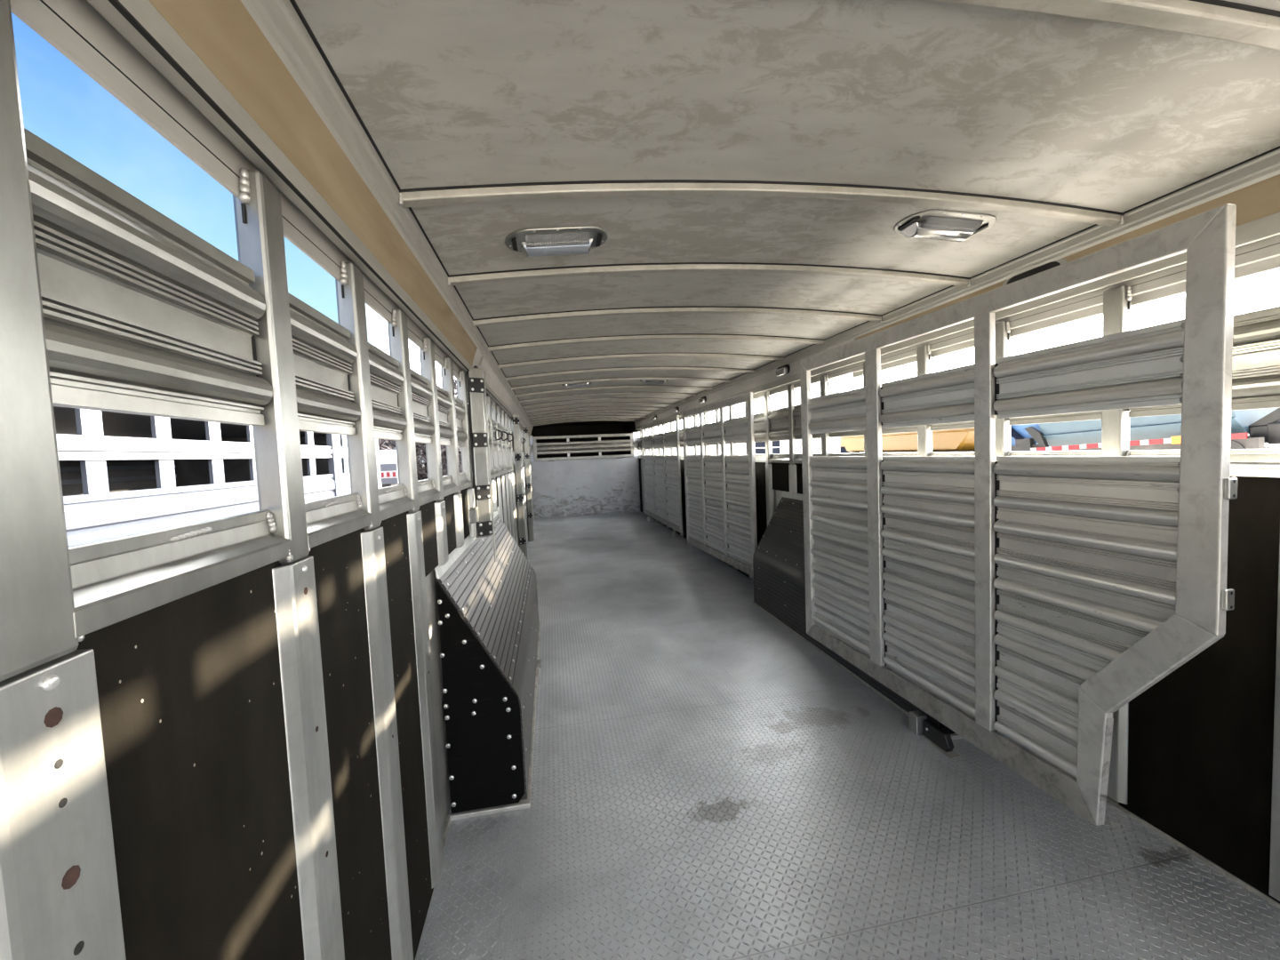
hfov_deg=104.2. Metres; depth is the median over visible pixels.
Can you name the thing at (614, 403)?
bow
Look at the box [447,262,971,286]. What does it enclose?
bow
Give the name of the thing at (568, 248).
hood
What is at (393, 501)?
rail
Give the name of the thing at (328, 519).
rail
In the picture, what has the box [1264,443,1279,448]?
ground
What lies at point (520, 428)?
wall post
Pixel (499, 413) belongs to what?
wall post
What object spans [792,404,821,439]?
panel
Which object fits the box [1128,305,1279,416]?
panel
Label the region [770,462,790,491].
lining
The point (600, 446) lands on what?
gate
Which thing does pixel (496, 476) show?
lining
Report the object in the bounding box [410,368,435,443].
panel
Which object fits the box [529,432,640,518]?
wall
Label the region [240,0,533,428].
trim
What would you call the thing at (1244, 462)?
rail
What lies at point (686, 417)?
wall post
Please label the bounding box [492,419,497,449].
panel
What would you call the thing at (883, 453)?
rail
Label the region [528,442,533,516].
wall post
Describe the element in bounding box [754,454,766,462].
rail
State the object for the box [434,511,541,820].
box
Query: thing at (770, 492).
wall post
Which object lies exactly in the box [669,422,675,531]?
wall post
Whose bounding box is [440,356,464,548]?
wall post
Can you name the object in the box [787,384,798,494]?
wall post
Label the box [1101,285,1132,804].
wall post
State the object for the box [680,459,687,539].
lining
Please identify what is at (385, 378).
panel
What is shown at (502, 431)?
ring
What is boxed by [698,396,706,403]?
lamp
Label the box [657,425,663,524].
wall post
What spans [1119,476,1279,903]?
lining
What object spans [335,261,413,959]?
wall post
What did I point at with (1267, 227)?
trim
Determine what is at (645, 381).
ceiling light
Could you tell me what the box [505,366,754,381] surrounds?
bow
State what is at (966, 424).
panel
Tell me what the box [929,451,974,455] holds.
rail
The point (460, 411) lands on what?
panel
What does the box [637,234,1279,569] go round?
upper window openings
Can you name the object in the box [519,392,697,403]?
bow
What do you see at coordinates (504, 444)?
panel
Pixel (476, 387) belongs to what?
post
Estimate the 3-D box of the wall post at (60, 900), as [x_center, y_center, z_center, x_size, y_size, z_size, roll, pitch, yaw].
[-0.468,0.416,0.392,0.044,1.704,0.108,-3,3,-10]
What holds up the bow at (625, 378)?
attached to the ceiling
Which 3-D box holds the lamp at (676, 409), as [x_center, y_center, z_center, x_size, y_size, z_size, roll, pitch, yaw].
[0.515,-1.020,7.234,0.043,0.076,0.218,-3,3,-10]
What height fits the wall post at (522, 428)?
1.704 m
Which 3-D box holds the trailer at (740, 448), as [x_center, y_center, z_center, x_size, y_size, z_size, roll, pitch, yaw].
[1.740,-0.317,17.842,1.935,2.500,7.500,-3,3,-10]
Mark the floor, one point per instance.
(708, 783)
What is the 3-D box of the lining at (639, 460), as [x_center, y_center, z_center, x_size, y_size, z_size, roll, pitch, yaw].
[0.035,0.114,10.679,0.020,1.155,0.424,-3,3,-10]
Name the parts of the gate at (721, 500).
rail, rail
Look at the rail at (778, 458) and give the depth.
4.14 m
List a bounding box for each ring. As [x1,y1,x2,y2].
[495,429,503,440]
[501,431,508,440]
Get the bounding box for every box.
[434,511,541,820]
[752,491,962,739]
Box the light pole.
[375,438,381,487]
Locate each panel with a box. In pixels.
[24,128,272,425]
[148,0,477,366]
[288,292,361,435]
[368,342,407,439]
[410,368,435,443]
[436,384,454,445]
[455,396,467,447]
[472,348,513,410]
[488,416,492,449]
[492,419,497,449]
[496,422,501,450]
[501,425,505,450]
[511,402,526,425]
[524,420,532,433]
[634,338,855,427]
[637,437,640,449]
[679,428,683,447]
[707,422,716,445]
[732,416,745,443]
[753,412,765,442]
[768,407,788,440]
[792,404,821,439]
[828,430,863,437]
[856,174,1279,339]
[881,424,917,433]
[930,421,974,430]
[1008,410,1101,424]
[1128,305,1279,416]
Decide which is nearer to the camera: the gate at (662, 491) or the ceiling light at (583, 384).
the ceiling light at (583, 384)
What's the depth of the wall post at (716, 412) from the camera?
5.61 m
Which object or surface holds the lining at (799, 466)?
attached to the upper window openings at (1265, 260)
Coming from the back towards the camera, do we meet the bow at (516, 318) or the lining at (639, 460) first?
the lining at (639, 460)
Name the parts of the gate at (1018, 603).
rail, rail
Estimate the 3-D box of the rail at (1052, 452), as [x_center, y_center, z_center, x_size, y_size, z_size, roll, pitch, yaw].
[1.568,-0.073,1.899,0.034,0.074,0.385,-3,3,-10]
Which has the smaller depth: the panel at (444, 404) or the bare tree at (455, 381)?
the panel at (444, 404)
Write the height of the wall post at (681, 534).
1.749 m
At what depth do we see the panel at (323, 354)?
0.92 m
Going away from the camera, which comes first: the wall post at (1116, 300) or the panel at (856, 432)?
the wall post at (1116, 300)
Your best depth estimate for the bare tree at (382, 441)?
26.69 m
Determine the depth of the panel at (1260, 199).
1.36 m
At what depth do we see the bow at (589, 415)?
9.39 m
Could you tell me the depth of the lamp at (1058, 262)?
1.87 m
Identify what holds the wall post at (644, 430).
attached to the upper window openings at (1265, 260)
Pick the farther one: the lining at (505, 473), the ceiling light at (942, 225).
the lining at (505, 473)
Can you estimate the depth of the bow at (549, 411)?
7.67 m
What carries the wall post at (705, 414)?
attached to the upper window openings at (1265, 260)
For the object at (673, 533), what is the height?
0.086 m
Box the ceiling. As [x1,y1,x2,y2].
[295,0,1279,424]
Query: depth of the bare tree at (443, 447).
26.64 m
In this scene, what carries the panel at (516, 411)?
attached to the wall at (79, 14)
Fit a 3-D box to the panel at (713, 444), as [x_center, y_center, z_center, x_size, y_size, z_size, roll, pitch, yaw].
[0.846,-0.541,5.853,0.034,0.261,0.390,-3,3,-10]
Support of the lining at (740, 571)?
attached to the upper window openings at (1265, 260)
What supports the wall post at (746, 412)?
attached to the upper window openings at (1265, 260)
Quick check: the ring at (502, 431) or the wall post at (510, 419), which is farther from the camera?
the wall post at (510, 419)
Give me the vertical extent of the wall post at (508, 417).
1.704 m
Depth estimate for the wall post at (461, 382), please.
2.45 m
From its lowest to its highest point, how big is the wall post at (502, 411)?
1.704 m
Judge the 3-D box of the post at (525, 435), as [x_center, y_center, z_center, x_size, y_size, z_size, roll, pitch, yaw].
[-1.664,0.060,7.459,0.053,1.725,0.111,1,4,42]
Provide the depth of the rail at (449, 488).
2.00 m
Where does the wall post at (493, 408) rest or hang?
attached to the wall at (79, 14)
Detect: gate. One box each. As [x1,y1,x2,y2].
[531,432,634,461]
[640,415,682,533]
[682,392,757,576]
[800,203,1237,825]
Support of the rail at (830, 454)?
attached to the upper window openings at (1265, 260)
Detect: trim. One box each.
[40,0,455,370]
[86,0,531,435]
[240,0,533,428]
[289,0,533,424]
[634,148,1279,423]
[635,211,1279,430]
[679,242,1279,418]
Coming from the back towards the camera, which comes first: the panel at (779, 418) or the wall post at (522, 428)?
the wall post at (522, 428)
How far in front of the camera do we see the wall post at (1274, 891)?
1.33 m
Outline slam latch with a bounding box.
[467,488,479,537]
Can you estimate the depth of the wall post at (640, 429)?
10.40 m
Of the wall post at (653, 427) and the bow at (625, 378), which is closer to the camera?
the bow at (625, 378)
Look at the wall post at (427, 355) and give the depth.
1.77 m
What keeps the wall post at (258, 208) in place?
attached to the wall at (79, 14)
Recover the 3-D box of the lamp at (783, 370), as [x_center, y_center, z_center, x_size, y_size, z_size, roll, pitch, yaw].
[1.109,-0.859,3.921,0.043,0.076,0.218,-3,3,-10]
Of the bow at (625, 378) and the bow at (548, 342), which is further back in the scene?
the bow at (625, 378)
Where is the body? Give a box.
[840,427,974,453]
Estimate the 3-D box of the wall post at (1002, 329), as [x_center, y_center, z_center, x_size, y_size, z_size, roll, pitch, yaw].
[1.544,0.214,2.125,0.042,1.749,0.098,-3,3,-10]
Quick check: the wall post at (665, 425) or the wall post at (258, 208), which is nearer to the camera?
the wall post at (258, 208)
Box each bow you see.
[398,179,1124,226]
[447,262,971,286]
[472,305,882,327]
[488,333,824,352]
[497,352,784,369]
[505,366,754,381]
[511,376,730,391]
[515,384,712,398]
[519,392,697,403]
[521,397,685,407]
[524,401,674,412]
[526,406,665,415]
[528,409,657,418]
[529,412,650,420]
[530,415,645,423]
[531,417,639,424]
[533,419,634,425]
[931,0,1279,49]
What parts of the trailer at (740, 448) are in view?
door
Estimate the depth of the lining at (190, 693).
0.57 m
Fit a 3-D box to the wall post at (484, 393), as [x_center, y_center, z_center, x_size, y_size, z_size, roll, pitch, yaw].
[-0.988,-0.166,3.164,0.044,0.809,0.098,-3,3,-10]
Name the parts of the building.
panel, frame post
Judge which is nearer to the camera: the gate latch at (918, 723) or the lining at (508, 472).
the gate latch at (918, 723)
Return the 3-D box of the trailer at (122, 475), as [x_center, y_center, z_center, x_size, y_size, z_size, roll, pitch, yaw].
[-4.201,0.753,2.639,2.280,2.510,8.600,-3,3,-10]
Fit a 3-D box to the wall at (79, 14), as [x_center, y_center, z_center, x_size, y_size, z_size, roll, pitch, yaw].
[-1.163,0.206,4.073,0.050,2.070,13.000,-3,3,-10]
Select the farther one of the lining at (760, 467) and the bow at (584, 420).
the bow at (584, 420)
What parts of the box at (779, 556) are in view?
trim, trim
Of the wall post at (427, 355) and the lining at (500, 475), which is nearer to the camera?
the wall post at (427, 355)
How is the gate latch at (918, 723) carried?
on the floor
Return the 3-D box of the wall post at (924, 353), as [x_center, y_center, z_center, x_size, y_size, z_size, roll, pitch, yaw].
[1.448,-0.253,2.528,0.042,0.854,0.098,-3,3,-10]
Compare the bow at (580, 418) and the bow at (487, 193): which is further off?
the bow at (580, 418)
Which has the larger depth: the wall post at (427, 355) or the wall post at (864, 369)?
the wall post at (864, 369)
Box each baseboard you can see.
[442,816,450,847]
[1106,795,1279,908]
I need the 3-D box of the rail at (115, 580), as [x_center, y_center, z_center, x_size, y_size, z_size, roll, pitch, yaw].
[-0.517,0.088,0.582,0.034,0.072,0.354,-3,3,-10]
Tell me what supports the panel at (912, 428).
attached to the upper window openings at (1265, 260)
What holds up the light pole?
on the ground
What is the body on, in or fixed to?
on the ground
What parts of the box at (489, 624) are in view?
trim, trim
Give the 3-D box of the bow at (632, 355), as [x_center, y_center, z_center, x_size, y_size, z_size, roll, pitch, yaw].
[0.060,-0.885,3.689,2.155,0.112,0.044,-3,3,-10]
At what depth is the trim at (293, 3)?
0.95 m
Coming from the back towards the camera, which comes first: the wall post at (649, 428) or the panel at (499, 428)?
the wall post at (649, 428)
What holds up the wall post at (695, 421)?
attached to the upper window openings at (1265, 260)
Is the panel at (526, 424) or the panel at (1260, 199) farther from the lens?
the panel at (526, 424)
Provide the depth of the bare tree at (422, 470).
31.52 m
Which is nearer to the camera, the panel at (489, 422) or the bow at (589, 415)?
the panel at (489, 422)
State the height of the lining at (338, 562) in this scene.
1.155 m
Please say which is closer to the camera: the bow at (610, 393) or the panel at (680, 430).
the bow at (610, 393)
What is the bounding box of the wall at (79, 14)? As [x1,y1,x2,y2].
[9,0,522,831]
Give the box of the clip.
[473,356,483,367]
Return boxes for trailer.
[53,406,351,546]
[376,463,398,487]
[647,442,755,455]
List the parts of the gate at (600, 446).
rail, rail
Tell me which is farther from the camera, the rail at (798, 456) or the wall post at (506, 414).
the wall post at (506, 414)
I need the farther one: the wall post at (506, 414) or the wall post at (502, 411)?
the wall post at (506, 414)
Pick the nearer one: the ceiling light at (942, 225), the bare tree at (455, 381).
the ceiling light at (942, 225)
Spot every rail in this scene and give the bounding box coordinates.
[68,509,292,638]
[304,492,372,548]
[377,483,415,520]
[417,478,440,505]
[442,474,458,496]
[459,472,471,490]
[495,466,499,477]
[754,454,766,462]
[768,453,789,463]
[792,453,821,463]
[828,453,863,455]
[881,452,917,460]
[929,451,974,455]
[1007,450,1101,455]
[1125,448,1279,478]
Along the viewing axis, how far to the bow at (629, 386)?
5.38 m
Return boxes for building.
[778,376,839,453]
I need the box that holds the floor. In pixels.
[415,511,1279,959]
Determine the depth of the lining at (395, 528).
1.34 m
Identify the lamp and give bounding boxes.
[672,406,679,412]
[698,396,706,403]
[776,364,790,376]
[1002,258,1067,286]
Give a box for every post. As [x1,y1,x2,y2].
[0,0,126,959]
[232,168,344,959]
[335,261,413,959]
[387,308,444,887]
[419,337,448,566]
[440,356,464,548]
[456,370,472,535]
[466,367,495,561]
[483,392,491,516]
[486,395,497,511]
[491,400,503,520]
[496,406,507,527]
[501,409,511,533]
[504,413,514,539]
[507,416,517,543]
[510,418,518,544]
[511,415,527,559]
[519,428,527,547]
[520,427,527,543]
[521,428,527,533]
[522,425,534,541]
[528,434,534,519]
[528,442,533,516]
[640,429,644,512]
[643,429,647,455]
[648,427,652,518]
[653,426,657,520]
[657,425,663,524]
[664,424,669,527]
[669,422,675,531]
[679,420,683,535]
[686,416,688,455]
[693,415,698,455]
[703,412,709,455]
[714,408,720,455]
[728,405,736,568]
[744,401,753,579]
[763,391,775,526]
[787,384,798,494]
[819,374,831,455]
[863,361,866,455]
[916,344,932,455]
[994,320,1010,461]
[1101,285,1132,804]
[1268,543,1279,901]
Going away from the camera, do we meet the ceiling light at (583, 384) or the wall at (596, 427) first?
the ceiling light at (583, 384)
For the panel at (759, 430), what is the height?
0.261 m
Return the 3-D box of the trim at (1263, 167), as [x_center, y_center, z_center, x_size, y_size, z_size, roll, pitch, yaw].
[1.059,-0.959,4.415,0.084,0.077,13.000,-3,3,-10]
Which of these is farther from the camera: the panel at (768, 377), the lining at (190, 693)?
the panel at (768, 377)
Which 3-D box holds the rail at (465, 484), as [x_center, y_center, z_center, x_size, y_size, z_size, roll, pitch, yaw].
[-0.829,0.004,2.320,0.034,0.072,0.298,-3,3,-10]
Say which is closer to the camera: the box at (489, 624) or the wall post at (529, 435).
the box at (489, 624)
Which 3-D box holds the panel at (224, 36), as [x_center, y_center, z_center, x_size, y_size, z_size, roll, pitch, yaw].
[-0.422,-0.518,0.113,0.046,0.108,5.020,-3,3,-10]
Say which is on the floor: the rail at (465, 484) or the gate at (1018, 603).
the gate at (1018, 603)
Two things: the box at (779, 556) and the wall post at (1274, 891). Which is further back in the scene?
the box at (779, 556)
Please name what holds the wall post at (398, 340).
attached to the wall at (79, 14)
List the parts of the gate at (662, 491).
rail, rail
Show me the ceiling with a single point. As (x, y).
(922, 94)
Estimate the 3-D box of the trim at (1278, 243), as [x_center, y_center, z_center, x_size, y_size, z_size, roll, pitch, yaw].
[1.093,-0.766,4.431,0.001,0.002,13.000,-3,3,-10]
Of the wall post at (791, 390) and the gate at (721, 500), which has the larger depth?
the gate at (721, 500)
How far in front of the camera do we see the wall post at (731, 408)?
5.18 m
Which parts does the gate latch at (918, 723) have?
latch plate, foot plate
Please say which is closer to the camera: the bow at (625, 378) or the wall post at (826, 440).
the wall post at (826, 440)
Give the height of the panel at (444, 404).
0.222 m
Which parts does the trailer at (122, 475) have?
door post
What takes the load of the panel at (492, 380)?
attached to the wall at (79, 14)
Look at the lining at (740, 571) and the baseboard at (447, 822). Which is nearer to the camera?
the baseboard at (447, 822)
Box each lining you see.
[76,560,304,959]
[306,528,391,959]
[377,511,434,959]
[416,500,438,576]
[442,493,456,554]
[460,488,469,539]
[495,476,498,507]
[499,474,503,522]
[504,472,508,529]
[507,472,511,535]
[638,458,643,512]
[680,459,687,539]
[736,568,752,579]
[754,462,767,545]
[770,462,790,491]
[794,463,802,494]
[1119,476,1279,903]
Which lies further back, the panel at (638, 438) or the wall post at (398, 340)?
the panel at (638, 438)
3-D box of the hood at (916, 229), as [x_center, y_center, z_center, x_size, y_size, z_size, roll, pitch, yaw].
[1.015,-0.836,1.690,0.234,0.034,0.073,-1,3,-10]
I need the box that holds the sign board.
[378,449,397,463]
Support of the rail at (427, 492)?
attached to the wall at (79, 14)
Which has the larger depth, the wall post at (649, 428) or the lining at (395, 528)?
the wall post at (649, 428)
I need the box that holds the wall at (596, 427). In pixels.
[531,420,639,461]
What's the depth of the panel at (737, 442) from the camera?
5.00 m
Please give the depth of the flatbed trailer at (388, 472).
20.51 m
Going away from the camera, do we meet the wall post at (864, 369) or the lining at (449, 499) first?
the lining at (449, 499)
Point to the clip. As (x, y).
(482, 357)
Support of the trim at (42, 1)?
attached to the wall at (79, 14)
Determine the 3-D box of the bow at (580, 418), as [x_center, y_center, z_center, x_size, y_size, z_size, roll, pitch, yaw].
[-1.068,-1.190,9.973,2.155,0.112,0.044,-3,3,-10]
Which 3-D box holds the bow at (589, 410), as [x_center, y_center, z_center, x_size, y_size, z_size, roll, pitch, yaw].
[-0.760,-1.107,8.259,2.155,0.112,0.044,-3,3,-10]
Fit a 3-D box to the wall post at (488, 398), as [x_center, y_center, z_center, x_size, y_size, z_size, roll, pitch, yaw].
[-1.050,-0.182,3.506,0.044,0.809,0.098,-3,3,-10]
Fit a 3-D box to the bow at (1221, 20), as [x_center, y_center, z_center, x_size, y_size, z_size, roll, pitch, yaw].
[0.579,-0.745,0.797,2.155,0.112,0.044,-3,3,-10]
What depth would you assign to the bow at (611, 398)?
6.53 m
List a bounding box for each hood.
[520,238,593,256]
[901,221,973,241]
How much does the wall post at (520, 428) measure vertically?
1.704 m
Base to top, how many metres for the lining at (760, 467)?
1.155 m
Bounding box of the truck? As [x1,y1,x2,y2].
[754,440,852,454]
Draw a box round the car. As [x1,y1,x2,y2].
[1248,435,1277,448]
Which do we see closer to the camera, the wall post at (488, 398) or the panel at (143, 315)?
the panel at (143, 315)
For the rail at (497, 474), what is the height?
0.072 m
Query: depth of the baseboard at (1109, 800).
1.52 m
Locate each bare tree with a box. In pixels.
[374,438,392,450]
[380,439,447,480]
[440,445,471,476]
[453,376,468,404]
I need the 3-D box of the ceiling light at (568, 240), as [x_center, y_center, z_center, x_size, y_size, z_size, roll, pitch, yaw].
[-0.266,-0.756,1.599,0.329,0.061,0.170,-3,3,-10]
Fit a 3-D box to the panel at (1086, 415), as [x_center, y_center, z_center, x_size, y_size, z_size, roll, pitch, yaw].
[1.558,-0.349,1.884,0.034,0.261,0.385,-3,3,-10]
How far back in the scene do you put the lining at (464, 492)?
2.37 m
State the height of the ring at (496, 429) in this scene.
0.082 m
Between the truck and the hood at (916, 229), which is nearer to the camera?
the hood at (916, 229)
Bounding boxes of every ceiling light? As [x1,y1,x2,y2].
[504,225,607,256]
[560,382,591,387]
[640,379,670,383]
[893,209,997,241]
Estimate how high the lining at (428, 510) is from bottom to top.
0.237 m
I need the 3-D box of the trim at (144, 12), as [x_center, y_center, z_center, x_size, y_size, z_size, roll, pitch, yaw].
[-1.151,-0.636,4.035,0.045,0.038,13.000,-3,3,-10]
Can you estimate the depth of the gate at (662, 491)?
7.94 m

